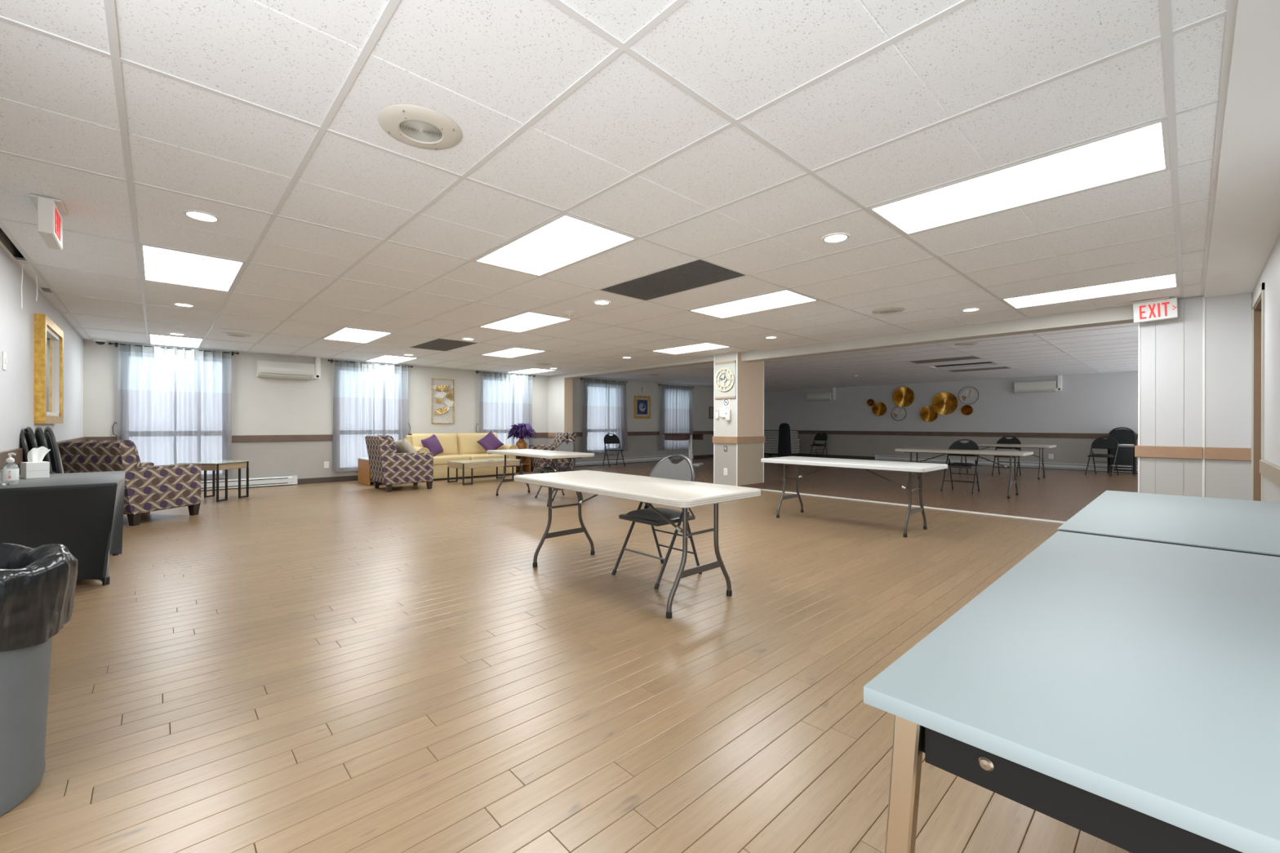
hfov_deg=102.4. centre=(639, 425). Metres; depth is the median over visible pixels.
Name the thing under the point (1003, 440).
folding chair
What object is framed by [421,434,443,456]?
cushion
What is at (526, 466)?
side table
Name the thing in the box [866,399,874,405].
plate
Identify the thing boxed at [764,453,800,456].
cart
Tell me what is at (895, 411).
ring ornament
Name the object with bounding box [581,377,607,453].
sheer curtain
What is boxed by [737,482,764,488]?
baseboard
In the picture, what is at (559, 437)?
cushion
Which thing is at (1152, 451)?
trim
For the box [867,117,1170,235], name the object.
panel light
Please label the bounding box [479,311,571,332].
panel light
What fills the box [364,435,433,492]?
patterned armchair
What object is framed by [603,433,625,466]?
folding chair
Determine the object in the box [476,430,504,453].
cushion
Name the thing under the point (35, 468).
tissue box
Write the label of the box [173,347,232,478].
sheer curtain
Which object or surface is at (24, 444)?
folded chair
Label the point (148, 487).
patterned armchair
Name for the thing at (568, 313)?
smoke detector
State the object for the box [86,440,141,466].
cushion
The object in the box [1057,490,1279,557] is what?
table
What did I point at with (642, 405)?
print
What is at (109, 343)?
curtain rod
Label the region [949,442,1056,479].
folding table
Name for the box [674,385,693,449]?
sheer curtain
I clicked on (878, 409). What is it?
plate
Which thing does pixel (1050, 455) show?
wall outlet
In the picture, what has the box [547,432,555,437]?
trim
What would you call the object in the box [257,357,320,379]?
air conditioner
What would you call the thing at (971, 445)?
folding chair
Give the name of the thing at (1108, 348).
ceiling
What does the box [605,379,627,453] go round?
sheer curtain
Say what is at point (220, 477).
window
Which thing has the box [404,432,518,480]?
sofa
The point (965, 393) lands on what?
ring ornament
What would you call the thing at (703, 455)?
baseboard
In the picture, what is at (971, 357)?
ceiling panel
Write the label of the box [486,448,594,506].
folding table
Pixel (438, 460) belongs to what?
seat cushion
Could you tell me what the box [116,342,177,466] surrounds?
sheer curtain
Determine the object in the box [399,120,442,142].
grille
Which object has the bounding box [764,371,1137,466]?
wall
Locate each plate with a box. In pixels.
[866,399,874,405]
[871,401,886,416]
[892,386,914,407]
[920,405,937,422]
[932,391,958,414]
[960,404,973,415]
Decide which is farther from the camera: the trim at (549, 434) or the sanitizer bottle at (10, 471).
the trim at (549, 434)
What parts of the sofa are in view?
arm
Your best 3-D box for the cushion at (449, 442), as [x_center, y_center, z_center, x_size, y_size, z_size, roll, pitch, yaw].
[-4.256,0.424,10.739,0.950,0.509,0.341,0,0,-43]
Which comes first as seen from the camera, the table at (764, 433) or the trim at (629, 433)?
the trim at (629, 433)
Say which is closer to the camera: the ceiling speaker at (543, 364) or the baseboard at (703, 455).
the ceiling speaker at (543, 364)
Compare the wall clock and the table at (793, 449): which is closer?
the wall clock
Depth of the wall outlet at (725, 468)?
8.86 m
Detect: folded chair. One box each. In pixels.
[19,428,28,462]
[25,426,38,450]
[34,426,53,474]
[44,426,62,473]
[777,422,791,457]
[1106,426,1135,475]
[1108,427,1136,474]
[1116,426,1136,474]
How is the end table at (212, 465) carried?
on the floor
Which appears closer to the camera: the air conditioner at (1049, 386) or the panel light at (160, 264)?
the panel light at (160, 264)
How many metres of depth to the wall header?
6.40 m
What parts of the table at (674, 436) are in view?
modesty panel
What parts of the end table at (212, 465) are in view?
loop leg, glass, loop leg, loop leg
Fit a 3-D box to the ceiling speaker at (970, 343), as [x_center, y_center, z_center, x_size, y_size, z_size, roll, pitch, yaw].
[5.154,-1.274,8.118,0.328,0.016,0.328,0,0,-43]
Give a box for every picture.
[634,395,650,418]
[709,406,713,418]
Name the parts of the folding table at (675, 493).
leg, leg, leg, leg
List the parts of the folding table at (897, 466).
leg, leg, underside rail, leg, leg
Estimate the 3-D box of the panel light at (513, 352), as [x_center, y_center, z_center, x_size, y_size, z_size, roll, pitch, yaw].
[-2.194,-1.294,8.878,0.586,0.106,1.196,0,0,-43]
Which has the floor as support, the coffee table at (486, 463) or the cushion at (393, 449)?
the coffee table at (486, 463)
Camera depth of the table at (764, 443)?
17.42 m
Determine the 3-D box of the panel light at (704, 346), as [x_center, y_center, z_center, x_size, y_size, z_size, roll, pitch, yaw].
[0.810,-1.287,8.350,0.586,0.106,1.196,0,0,-43]
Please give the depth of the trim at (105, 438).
7.71 m
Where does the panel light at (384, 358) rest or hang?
attached to the ceiling at (736, 135)
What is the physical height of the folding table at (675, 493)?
0.700 m
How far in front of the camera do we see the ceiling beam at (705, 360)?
10.53 m
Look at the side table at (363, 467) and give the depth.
9.46 m
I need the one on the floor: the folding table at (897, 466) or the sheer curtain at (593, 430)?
the folding table at (897, 466)
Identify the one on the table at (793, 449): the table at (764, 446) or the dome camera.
the table at (764, 446)
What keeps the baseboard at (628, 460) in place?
attached to the wall at (260, 406)
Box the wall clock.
[715,368,734,391]
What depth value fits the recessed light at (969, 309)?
5.48 m
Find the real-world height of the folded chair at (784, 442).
1.180 m
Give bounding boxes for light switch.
[2,351,7,370]
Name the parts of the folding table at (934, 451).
leg, leg, underside rail, leg, leg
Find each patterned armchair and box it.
[57,440,200,525]
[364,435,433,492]
[528,431,576,473]
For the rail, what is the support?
attached to the wall pillar
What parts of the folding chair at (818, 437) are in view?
backrest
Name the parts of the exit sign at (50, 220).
plate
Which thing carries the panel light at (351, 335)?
attached to the ceiling at (736, 135)
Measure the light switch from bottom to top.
0.130 m
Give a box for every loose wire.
[20,263,23,308]
[35,272,37,301]
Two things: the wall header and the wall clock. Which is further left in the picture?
the wall clock
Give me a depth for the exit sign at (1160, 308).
5.01 m
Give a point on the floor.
(348, 666)
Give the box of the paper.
[719,408,725,417]
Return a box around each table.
[0,471,125,585]
[177,460,252,502]
[357,457,373,485]
[447,457,520,485]
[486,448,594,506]
[513,470,760,618]
[515,455,530,471]
[662,432,705,466]
[760,456,947,537]
[764,430,797,432]
[764,431,798,434]
[764,433,798,435]
[764,435,797,437]
[764,436,798,439]
[764,438,799,440]
[764,440,799,442]
[764,441,799,444]
[764,443,799,445]
[764,444,799,447]
[764,446,799,448]
[764,448,799,450]
[764,449,799,452]
[764,451,799,453]
[863,530,1279,852]
[894,447,1033,498]
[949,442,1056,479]
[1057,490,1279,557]
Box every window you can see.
[200,475,225,479]
[337,469,357,471]
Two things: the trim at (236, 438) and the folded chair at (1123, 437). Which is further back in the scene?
the folded chair at (1123, 437)
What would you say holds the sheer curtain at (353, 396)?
hanging from the curtain rod at (328, 360)
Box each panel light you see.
[139,244,245,292]
[148,333,204,347]
[322,327,391,343]
[365,355,417,363]
[473,213,637,276]
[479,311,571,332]
[480,347,545,357]
[509,368,555,373]
[653,342,729,354]
[688,288,818,318]
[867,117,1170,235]
[1000,272,1178,308]
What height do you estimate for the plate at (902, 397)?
0.636 m
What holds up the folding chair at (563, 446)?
on the floor
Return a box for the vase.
[515,439,527,448]
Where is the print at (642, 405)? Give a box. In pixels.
[639,402,645,411]
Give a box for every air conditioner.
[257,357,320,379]
[806,387,835,401]
[1014,374,1062,393]
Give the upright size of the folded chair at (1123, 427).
1.065 m
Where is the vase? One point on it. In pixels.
(521, 443)
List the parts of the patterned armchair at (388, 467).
leg, leg, arm, leg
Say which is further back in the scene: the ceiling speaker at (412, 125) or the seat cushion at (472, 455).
the seat cushion at (472, 455)
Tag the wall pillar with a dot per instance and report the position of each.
(750, 375)
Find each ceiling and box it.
[0,0,1279,376]
[588,322,1137,391]
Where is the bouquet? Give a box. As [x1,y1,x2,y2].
[506,422,536,439]
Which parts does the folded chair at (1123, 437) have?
seat, backrest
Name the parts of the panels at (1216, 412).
panel, panel, panel, panel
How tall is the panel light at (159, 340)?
0.106 m
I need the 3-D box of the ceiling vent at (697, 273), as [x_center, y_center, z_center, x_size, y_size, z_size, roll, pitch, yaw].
[0.253,-1.255,4.484,0.594,0.032,1.204,0,0,-43]
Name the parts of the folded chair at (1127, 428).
leg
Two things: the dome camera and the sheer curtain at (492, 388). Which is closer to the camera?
the dome camera
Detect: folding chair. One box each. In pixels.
[534,439,577,501]
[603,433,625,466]
[611,454,702,589]
[808,431,828,457]
[940,439,979,493]
[991,435,1021,476]
[1084,435,1118,476]
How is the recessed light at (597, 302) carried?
in the ceiling at (736, 135)
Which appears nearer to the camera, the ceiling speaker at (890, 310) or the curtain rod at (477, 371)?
the ceiling speaker at (890, 310)
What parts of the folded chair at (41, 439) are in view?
backrest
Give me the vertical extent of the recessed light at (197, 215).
0.007 m
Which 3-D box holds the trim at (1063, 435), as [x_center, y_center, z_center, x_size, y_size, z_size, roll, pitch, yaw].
[8.589,0.259,15.385,0.022,0.125,11.600,0,0,-43]
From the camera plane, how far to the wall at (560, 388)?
12.73 m
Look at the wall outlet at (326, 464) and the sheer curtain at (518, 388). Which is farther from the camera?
the sheer curtain at (518, 388)
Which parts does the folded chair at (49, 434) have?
backrest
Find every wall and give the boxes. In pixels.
[0,227,83,481]
[83,339,713,480]
[547,374,573,468]
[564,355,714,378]
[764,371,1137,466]
[1252,234,1279,502]
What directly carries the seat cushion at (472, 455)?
on the sofa
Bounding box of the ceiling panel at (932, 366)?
[928,361,997,368]
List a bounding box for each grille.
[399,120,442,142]
[880,310,896,313]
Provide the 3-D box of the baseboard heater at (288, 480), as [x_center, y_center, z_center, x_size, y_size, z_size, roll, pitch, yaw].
[-7.172,0.995,8.489,2.558,0.151,0.073,0,0,-43]
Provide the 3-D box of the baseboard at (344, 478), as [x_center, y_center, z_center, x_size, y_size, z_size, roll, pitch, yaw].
[-5.270,1.037,10.335,8.050,0.100,0.014,0,0,-43]
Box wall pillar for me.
[714,351,763,485]
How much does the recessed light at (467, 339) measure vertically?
0.007 m
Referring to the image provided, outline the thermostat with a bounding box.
[715,408,719,418]
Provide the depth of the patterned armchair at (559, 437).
11.90 m
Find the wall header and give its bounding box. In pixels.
[741,305,1133,362]
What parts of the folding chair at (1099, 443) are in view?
leg, leg, backrest, frame, leg, leg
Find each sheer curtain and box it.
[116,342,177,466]
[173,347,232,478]
[332,360,375,471]
[373,363,408,441]
[479,371,506,444]
[505,373,532,448]
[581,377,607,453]
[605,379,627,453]
[658,384,677,450]
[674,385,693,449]
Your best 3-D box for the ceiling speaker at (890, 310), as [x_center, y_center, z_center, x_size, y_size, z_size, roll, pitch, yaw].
[2.679,-1.227,5.553,0.328,0.016,0.328,0,0,-43]
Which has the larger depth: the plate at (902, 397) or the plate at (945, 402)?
the plate at (902, 397)
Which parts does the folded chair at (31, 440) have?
backrest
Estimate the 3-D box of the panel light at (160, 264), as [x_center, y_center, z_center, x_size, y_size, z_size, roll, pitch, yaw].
[-3.640,-1.298,4.178,0.586,0.106,1.196,0,0,-43]
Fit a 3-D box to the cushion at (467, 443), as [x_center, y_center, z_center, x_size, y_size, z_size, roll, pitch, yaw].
[-3.585,0.426,11.368,0.950,0.509,0.341,0,0,-43]
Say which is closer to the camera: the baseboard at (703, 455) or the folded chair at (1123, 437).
the folded chair at (1123, 437)
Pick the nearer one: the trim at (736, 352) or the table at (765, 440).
the trim at (736, 352)
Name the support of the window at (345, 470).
in the wall at (260, 406)
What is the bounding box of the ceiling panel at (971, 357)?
[906,355,982,364]
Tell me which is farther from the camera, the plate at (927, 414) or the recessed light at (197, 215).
the plate at (927, 414)
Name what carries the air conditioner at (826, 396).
attached to the wall at (1101, 402)
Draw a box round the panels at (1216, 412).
[1137,292,1252,500]
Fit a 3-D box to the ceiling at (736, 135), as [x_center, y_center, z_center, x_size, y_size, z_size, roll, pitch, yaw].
[-1.356,-1.333,6.165,8.250,0.224,11.645,0,0,-43]
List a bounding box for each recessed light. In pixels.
[168,333,184,335]
[173,302,195,306]
[182,209,220,222]
[462,337,474,340]
[593,300,610,304]
[764,336,777,338]
[822,232,849,243]
[961,307,980,311]
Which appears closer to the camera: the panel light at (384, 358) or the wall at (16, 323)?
the wall at (16, 323)
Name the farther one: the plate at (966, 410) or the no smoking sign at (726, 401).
the plate at (966, 410)
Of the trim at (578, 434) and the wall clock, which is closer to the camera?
the wall clock
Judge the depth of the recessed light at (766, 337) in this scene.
7.25 m
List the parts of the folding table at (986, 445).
underside rail, leg, leg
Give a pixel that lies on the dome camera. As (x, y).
(98, 341)
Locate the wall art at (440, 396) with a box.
[431,377,456,423]
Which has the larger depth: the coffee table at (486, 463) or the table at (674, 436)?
the table at (674, 436)
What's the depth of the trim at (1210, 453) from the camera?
4.75 m
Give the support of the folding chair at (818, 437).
on the floor
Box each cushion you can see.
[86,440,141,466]
[377,435,397,453]
[395,438,417,453]
[411,432,458,455]
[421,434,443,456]
[433,454,470,465]
[457,432,496,454]
[461,453,507,459]
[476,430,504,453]
[552,431,568,445]
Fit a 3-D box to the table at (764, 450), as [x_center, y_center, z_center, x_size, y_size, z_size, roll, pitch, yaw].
[4.736,0.868,17.697,0.760,0.054,1.200,0,0,-43]
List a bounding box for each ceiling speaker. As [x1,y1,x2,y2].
[222,332,251,337]
[377,103,462,150]
[536,363,551,365]
[871,306,905,315]
[955,342,978,346]
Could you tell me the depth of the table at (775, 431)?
17.45 m
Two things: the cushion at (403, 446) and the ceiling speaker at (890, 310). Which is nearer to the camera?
the ceiling speaker at (890, 310)
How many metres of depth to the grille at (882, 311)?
5.56 m
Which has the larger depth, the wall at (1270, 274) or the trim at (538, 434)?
the trim at (538, 434)
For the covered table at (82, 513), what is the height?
0.700 m
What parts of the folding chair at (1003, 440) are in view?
leg, backrest, frame, leg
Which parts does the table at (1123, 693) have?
leg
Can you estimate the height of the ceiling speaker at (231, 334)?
0.016 m
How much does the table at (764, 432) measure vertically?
0.054 m
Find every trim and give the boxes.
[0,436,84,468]
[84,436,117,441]
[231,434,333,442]
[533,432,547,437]
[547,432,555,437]
[573,431,582,436]
[575,468,1065,523]
[627,431,659,435]
[693,431,713,434]
[713,351,764,486]
[793,430,1137,439]
[1134,445,1203,459]
[1204,447,1251,461]
[1259,459,1279,486]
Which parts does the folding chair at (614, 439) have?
leg, backrest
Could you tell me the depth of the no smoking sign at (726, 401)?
8.85 m
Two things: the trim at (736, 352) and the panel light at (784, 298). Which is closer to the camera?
the panel light at (784, 298)
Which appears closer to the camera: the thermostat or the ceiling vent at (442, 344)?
the ceiling vent at (442, 344)
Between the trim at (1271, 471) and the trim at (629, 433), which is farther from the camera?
the trim at (629, 433)
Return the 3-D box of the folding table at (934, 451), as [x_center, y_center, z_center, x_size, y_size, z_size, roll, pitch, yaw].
[5.296,0.763,8.502,0.750,0.700,1.830,0,0,-43]
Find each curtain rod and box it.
[108,342,239,355]
[327,359,413,367]
[475,370,535,377]
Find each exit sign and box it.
[28,193,67,249]
[1131,297,1177,323]
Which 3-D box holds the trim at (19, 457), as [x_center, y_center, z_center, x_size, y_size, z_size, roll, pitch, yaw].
[-5.090,0.240,4.276,0.022,0.115,9.100,0,0,-43]
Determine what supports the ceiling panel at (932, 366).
attached to the ceiling at (1108, 348)
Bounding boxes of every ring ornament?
[891,406,906,420]
[958,386,978,404]
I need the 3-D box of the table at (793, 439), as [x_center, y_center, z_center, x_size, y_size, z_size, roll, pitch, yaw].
[4.751,0.487,17.680,0.760,0.054,1.200,0,0,-43]
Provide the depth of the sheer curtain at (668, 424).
15.96 m
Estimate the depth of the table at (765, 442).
17.41 m
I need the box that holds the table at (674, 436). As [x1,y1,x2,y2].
[662,432,705,466]
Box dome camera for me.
[92,338,108,344]
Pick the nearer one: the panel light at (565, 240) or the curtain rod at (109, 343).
the panel light at (565, 240)
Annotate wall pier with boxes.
[1155,296,1205,497]
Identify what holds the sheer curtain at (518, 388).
hanging from the curtain rod at (477, 371)
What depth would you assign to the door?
4.50 m
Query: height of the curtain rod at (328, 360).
0.065 m
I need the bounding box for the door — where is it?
[1250,282,1264,501]
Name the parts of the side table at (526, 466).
panel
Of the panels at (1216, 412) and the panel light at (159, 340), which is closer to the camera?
the panels at (1216, 412)
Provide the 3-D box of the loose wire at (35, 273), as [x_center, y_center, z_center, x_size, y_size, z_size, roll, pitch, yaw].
[-5.014,-1.143,4.275,0.010,0.224,0.105,0,0,-43]
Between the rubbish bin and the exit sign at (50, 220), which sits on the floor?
the rubbish bin
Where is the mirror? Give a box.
[34,313,63,423]
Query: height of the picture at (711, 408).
0.410 m
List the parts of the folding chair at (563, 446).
leg, leg, backrest, frame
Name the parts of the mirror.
glass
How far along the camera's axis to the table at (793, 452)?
17.42 m
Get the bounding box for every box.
[20,446,50,479]
[725,409,730,420]
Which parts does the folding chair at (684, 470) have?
leg, leg, leg, backrest, frame, leg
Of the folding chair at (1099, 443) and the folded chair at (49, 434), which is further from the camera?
the folding chair at (1099, 443)
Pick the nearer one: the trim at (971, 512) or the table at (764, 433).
the trim at (971, 512)
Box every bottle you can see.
[0,453,19,485]
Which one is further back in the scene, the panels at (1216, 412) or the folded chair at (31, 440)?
the panels at (1216, 412)
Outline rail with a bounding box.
[712,435,764,444]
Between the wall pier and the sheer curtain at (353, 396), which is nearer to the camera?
the wall pier
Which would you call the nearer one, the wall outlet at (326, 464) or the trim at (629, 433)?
the wall outlet at (326, 464)
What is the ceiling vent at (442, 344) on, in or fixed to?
in the ceiling at (736, 135)
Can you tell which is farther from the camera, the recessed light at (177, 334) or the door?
the recessed light at (177, 334)
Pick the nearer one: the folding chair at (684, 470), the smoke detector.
the folding chair at (684, 470)
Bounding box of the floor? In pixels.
[0,454,1137,852]
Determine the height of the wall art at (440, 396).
0.975 m
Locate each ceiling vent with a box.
[409,338,476,351]
[601,259,744,300]
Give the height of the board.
0.636 m
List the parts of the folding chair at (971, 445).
leg, leg, backrest, frame, leg, leg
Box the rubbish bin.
[0,542,77,816]
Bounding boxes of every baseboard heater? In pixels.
[200,475,297,490]
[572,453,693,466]
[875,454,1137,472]
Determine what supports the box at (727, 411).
attached to the wall pillar
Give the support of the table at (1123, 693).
on the floor
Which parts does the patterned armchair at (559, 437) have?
seat, arm, arm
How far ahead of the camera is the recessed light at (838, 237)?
3.39 m
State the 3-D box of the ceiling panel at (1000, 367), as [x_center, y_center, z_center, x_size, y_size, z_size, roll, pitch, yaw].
[7.757,-1.289,11.805,0.586,0.033,1.196,0,0,-43]
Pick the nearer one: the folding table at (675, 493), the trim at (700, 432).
the folding table at (675, 493)
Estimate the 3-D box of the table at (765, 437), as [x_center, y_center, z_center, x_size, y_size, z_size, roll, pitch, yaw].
[4.706,0.432,17.722,0.760,0.054,1.200,0,0,-43]
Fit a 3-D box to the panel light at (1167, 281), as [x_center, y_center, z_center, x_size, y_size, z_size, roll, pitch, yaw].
[4.147,-1.279,4.789,0.586,0.106,1.196,0,0,-43]
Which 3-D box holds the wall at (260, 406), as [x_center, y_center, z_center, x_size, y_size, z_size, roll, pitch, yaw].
[-1.875,-0.140,13.662,17.850,2.470,0.200,0,0,-43]
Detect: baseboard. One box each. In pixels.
[201,468,535,490]
[581,454,713,466]
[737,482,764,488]
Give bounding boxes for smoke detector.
[563,310,576,316]
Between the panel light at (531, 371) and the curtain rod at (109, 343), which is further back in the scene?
the panel light at (531, 371)
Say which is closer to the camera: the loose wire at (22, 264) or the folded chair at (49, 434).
the loose wire at (22, 264)
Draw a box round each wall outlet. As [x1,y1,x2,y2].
[324,461,328,467]
[724,467,727,475]
[1048,453,1053,458]
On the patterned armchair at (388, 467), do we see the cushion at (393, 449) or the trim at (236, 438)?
the cushion at (393, 449)
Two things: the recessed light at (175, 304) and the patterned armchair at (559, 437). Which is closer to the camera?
the recessed light at (175, 304)
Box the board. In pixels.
[715,360,735,399]
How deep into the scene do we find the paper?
8.88 m
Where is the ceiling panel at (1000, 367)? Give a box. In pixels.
[946,366,1012,372]
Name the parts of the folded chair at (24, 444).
backrest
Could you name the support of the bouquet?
in the vase
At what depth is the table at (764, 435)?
17.41 m
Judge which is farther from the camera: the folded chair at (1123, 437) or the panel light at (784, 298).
the folded chair at (1123, 437)
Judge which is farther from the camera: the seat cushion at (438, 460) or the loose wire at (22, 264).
the seat cushion at (438, 460)
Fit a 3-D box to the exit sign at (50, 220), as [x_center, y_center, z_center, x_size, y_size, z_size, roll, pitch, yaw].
[-3.359,-1.147,2.928,0.120,0.202,0.370,0,0,-43]
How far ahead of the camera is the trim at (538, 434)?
12.92 m
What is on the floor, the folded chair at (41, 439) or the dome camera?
the folded chair at (41, 439)
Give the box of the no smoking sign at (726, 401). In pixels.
[723,398,729,406]
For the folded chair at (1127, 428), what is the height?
1.065 m
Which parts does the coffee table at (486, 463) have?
loop leg, loop leg, glass, loop leg, loop leg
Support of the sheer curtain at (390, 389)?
hanging from the curtain rod at (328, 360)
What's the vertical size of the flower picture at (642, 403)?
0.670 m

